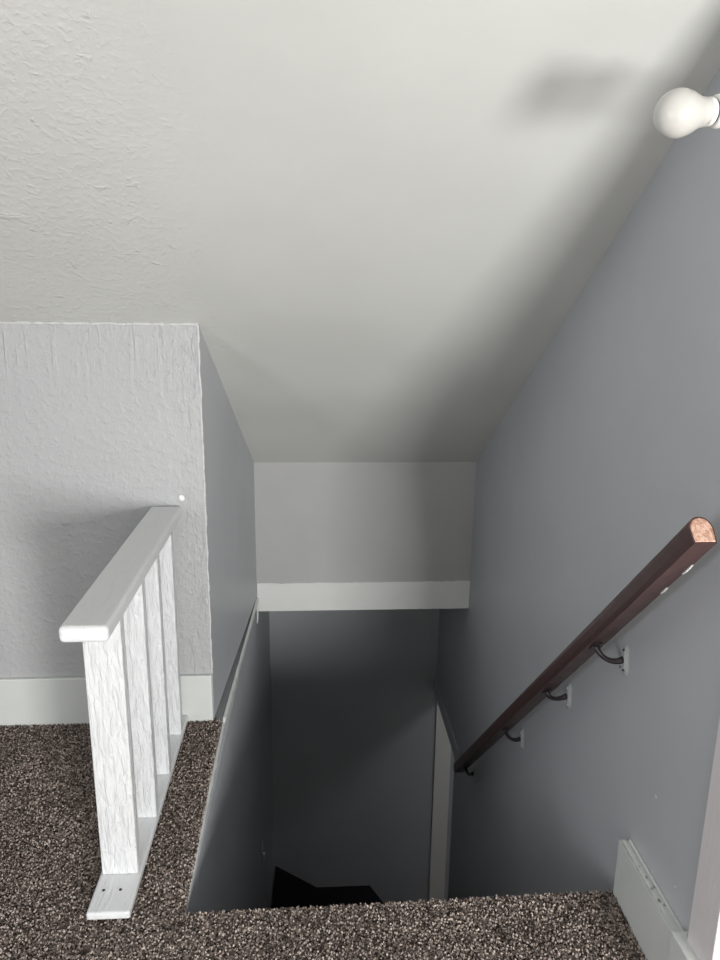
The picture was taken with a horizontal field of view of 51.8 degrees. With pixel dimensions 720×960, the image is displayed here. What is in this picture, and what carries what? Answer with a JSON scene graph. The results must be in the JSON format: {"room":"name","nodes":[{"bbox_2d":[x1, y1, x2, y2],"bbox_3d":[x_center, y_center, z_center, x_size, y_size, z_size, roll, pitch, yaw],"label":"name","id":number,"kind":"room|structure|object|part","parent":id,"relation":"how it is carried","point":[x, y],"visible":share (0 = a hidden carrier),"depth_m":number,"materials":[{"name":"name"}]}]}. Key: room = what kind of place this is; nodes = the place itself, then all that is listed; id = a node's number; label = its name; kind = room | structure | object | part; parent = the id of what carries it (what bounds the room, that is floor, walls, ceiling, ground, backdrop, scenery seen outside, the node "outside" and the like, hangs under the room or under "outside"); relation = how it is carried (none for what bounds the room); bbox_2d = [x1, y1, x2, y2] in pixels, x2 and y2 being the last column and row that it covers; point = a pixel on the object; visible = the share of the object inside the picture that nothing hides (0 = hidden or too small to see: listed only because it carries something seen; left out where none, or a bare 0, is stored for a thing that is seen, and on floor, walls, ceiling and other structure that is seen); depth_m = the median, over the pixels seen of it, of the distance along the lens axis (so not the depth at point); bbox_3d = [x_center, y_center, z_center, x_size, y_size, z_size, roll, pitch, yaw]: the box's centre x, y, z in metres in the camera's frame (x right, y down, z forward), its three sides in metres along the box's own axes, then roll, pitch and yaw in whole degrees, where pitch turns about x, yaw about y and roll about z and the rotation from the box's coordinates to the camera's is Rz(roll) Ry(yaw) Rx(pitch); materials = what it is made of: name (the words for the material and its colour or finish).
{"room":"stair landing","nodes":[
{"label":"stair landing","id":0,"kind":"room"},
{"bbox_2d":[0,322,256,716],"bbox_3d":[-1.488,0.025,3.050,2.006,1.434,1.224,0,14,-4],"label":"wall","id":1,"kind":"structure","parent":0,"point":[103,424],"depth_m":2.47,"materials":[{"name":"paint"}]},
{"bbox_2d":[0,674,213,725],"bbox_3d":[-1.494,0.787,2.605,1.932,0.184,0.016,0,14,-4],"label":"baseboard","id":2,"kind":"structure","parent":1,"relation":"attached to","point":[29,701],"depth_m":2.63,"materials":[{"name":"white paint"}]},
{"bbox_2d":[178,495,184,500],"bbox_3d":[-0.598,0.059,2.483,0.022,0.022,0.016,0,14,-4],"label":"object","id":3,"kind":"object","parent":1,"relation":"attached to","point":[181,497],"visible":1,"depth_m":2.48,"materials":[{"name":"white"}]},
{"bbox_2d":[186,600,274,914],"bbox_3d":[-0.575,2.287,3.438,0.120,3.078,3.214,0,14,-3],"label":"wall","id":4,"kind":"structure","parent":0,"point":[229,874],"depth_m":3.20,"materials":[{"name":"paint"}]},
{"bbox_2d":[184,597,258,914],"bbox_3d":[-0.494,0.895,2.833,0.035,0.126,1.990,0,14,-2],"label":"trim","id":5,"kind":"structure","parent":4,"relation":"attached to","point":[226,712],"depth_m":2.76,"materials":[{"name":"white paint"}]},
{"bbox_2d":[261,841,264,867],"bbox_3d":[-0.543,2.105,4.162,0.017,0.120,0.070,0,14,-4],"label":"light switch","id":6,"kind":"object","parent":4,"relation":"attached to","point":[262,849],"visible":1,"depth_m":4.14,"materials":[{"name":"grey plastic"}]},
{"bbox_2d":[0,0,719,462],"bbox_3d":[-0.784,-0.624,2.117,3.300,1.917,2.960,0,14,-4],"label":"ceiling","id":7,"kind":"structure","parent":0,"point":[375,221],"depth_m":1.75,"materials":[{"name":"paint"}]},
{"bbox_2d":[271,663,453,902],"bbox_3d":[-0.031,1.821,5.075,1.450,3.200,0.120,0,14,-4],"label":"wall","id":8,"kind":"structure","parent":0,"point":[353,746],"depth_m":5.06,"materials":[{"name":"paint"}]},
{"bbox_2d":[269,609,439,665],"bbox_3d":[-0.033,0.831,4.753,1.092,0.767,0.022,0,14,-4],"label":"wall","id":9,"kind":"structure","parent":8,"relation":"attached to","point":[386,636],"depth_m":4.79,"materials":[{"name":"paint"}]},
{"bbox_2d":[254,462,475,610],"bbox_3d":[-0.006,0.262,3.792,1.253,0.808,0.118,0,14,-4],"label":"wall","id":10,"kind":"structure","parent":0,"point":[333,522],"depth_m":3.72,"materials":[{"name":"paint"}]},
{"bbox_2d":[257,580,469,610],"bbox_3d":[0.022,0.596,3.817,1.094,0.154,0.009,0,14,-4],"label":"trim","id":11,"kind":"structure","parent":10,"relation":"attached to","point":[406,594],"depth_m":3.81,"materials":[{"name":"white paint"}]},
{"bbox_2d":[436,68,719,930],"bbox_3d":[0.764,1.461,1.713,0.120,5.550,6.512,0,14,-4],"label":"wall","id":12,"kind":"structure","parent":0,"point":[609,447],"depth_m":2.05,"materials":[{"name":"grey paint"}]},
{"bbox_2d":[429,702,454,900],"bbox_3d":[0.575,2.430,4.841,0.120,1.945,0.703,0,14,-4],"label":"door","id":13,"kind":"structure","parent":12,"relation":"in","point":[442,743],"depth_m":5.15,"materials":[{"name":"white paint"}]},
{"bbox_2d":[434,679,458,760],"bbox_3d":[0.523,1.458,4.544,0.012,0.085,0.784,0,14,-4],"label":"trim","id":14,"kind":"structure","parent":12,"relation":"attached to","point":[446,721],"depth_m":4.47,"materials":[{"name":"grey paint"}]},
{"bbox_2d":[453,517,716,781],"bbox_3d":[0.598,0.789,2.595,0.099,1.973,2.030,0,14,-4],"label":"handrail","id":15,"kind":"object","parent":12,"relation":"attached to","point":[697,537],"visible":1,"depth_m":1.85,"materials":[{"name":"brown wood"}]},
{"bbox_3d":[0.575,1.476,3.728,0.009,0.087,0.044,0,14,-4],"label":"wall plate","id":16,"kind":"part","parent":15,"relation":"part of","materials":[{"name":"paint"}]},
{"bbox_3d":[0.626,1.006,2.877,0.009,0.087,0.044,0,14,-4],"label":"wall plate","id":17,"kind":"part","parent":15,"relation":"part of","materials":[{"name":"paint"}]},
{"bbox_3d":[0.658,0.684,2.343,0.009,0.087,0.044,0,14,-4],"label":"wall plate","id":18,"kind":"part","parent":15,"relation":"part of","materials":[{"name":"paint"}]},
{"bbox_3d":[0.683,0.466,1.916,0.009,0.087,0.044,0,14,-4],"label":"wall plate","id":19,"kind":"part","parent":15,"relation":"part of","materials":[{"name":"paint"}]},
{"bbox_2d":[613,838,683,959],"bbox_3d":[0.684,1.032,1.764,0.031,0.169,0.302,0,14,-4],"label":"baseboard","id":20,"kind":"structure","parent":12,"relation":"attached to","point":[651,919],"depth_m":1.76,"materials":[{"name":"white paint"}]},
{"bbox_2d":[668,931,698,959],"bbox_3d":[0.692,1.074,1.560,0.040,0.186,0.118,0,14,-4],"label":"trim","id":21,"kind":"structure","parent":12,"relation":"attached to","point":[680,948],"depth_m":1.57,"materials":[{"name":"white paint"}]},
{"bbox_2d":[653,87,719,138],"bbox_3d":[0.608,-0.600,1.189,0.304,0.111,0.102,-6,16,-25],"label":"wall lamp","id":22,"kind":"object","parent":12,"relation":"attached to","point":[679,112],"visible":1,"depth_m":1.14,"materials":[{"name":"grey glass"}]},
{"bbox_2d":[708,93,719,128],"bbox_3d":[0.591,-0.582,1.169,0.076,0.053,0.053,0,14,-4],"label":"socket","id":23,"kind":"object","parent":22,"relation":"attached to","point":[714,118],"depth_m":1.15,"materials":[{"name":"white ceramic"}]},
{"bbox_2d":[687,718,719,959],"bbox_3d":[0.871,0.514,-0.199,0.139,2.120,3.226,0,14,-4],"label":"trim","id":24,"kind":"structure","parent":12,"relation":"attached to","point":[704,926],"depth_m":1.48,"materials":[{"name":"white paint"}]},
{"bbox_3d":[-0.779,1.522,0.555,3.103,0.200,4.429,0,14,-4],"label":"floor","id":25,"kind":"structure","parent":0,"visible":0},
{"bbox_2d":[0,718,647,959],"bbox_3d":[-0.776,1.412,0.528,3.106,0.024,4.429,0,14,-4],"label":"carpet","id":26,"kind":"object","parent":25,"relation":"on","point":[51,864],"visible":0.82,"depth_m":1.86,"materials":[{"name":"brown carpet"}]},
{"bbox_2d":[59,506,187,919],"bbox_3d":[-0.632,0.588,2.132,0.118,0.799,0.938,0,14,-4],"label":"stair railing","id":27,"kind":"object","parent":26,"relation":"on","point":[126,622],"visible":1,"depth_m":1.93,"materials":[{"name":"white wood"}]},
{"bbox_3d":[-0.622,0.219,2.040,0.106,0.039,0.938,0,14,-4],"label":"rail","id":28,"kind":"part","parent":27,"relation":"part of","materials":[{"name":"white wood"}]},
{"bbox_3d":[-0.644,0.962,2.239,0.106,0.021,0.880,0,14,-4],"label":"plate","id":29,"kind":"part","parent":27,"relation":"part of","materials":[{"name":"white wood"}]},
{"bbox_3d":[0.729,3.601,4.385,3.031,0.100,4.350,0,14,-4],"label":"floor","id":30,"kind":"structure","parent":0,"visible":0},
{"bbox_2d":[221,866,383,912],"bbox_3d":[0.042,2.291,3.678,1.081,2.772,2.818,0,14,-4],"label":"staircase","id":31,"kind":"structure","parent":30,"relation":"on","point":[289,890],"depth_m":4.99,"materials":[{"name":"black carpet"}]}
]}

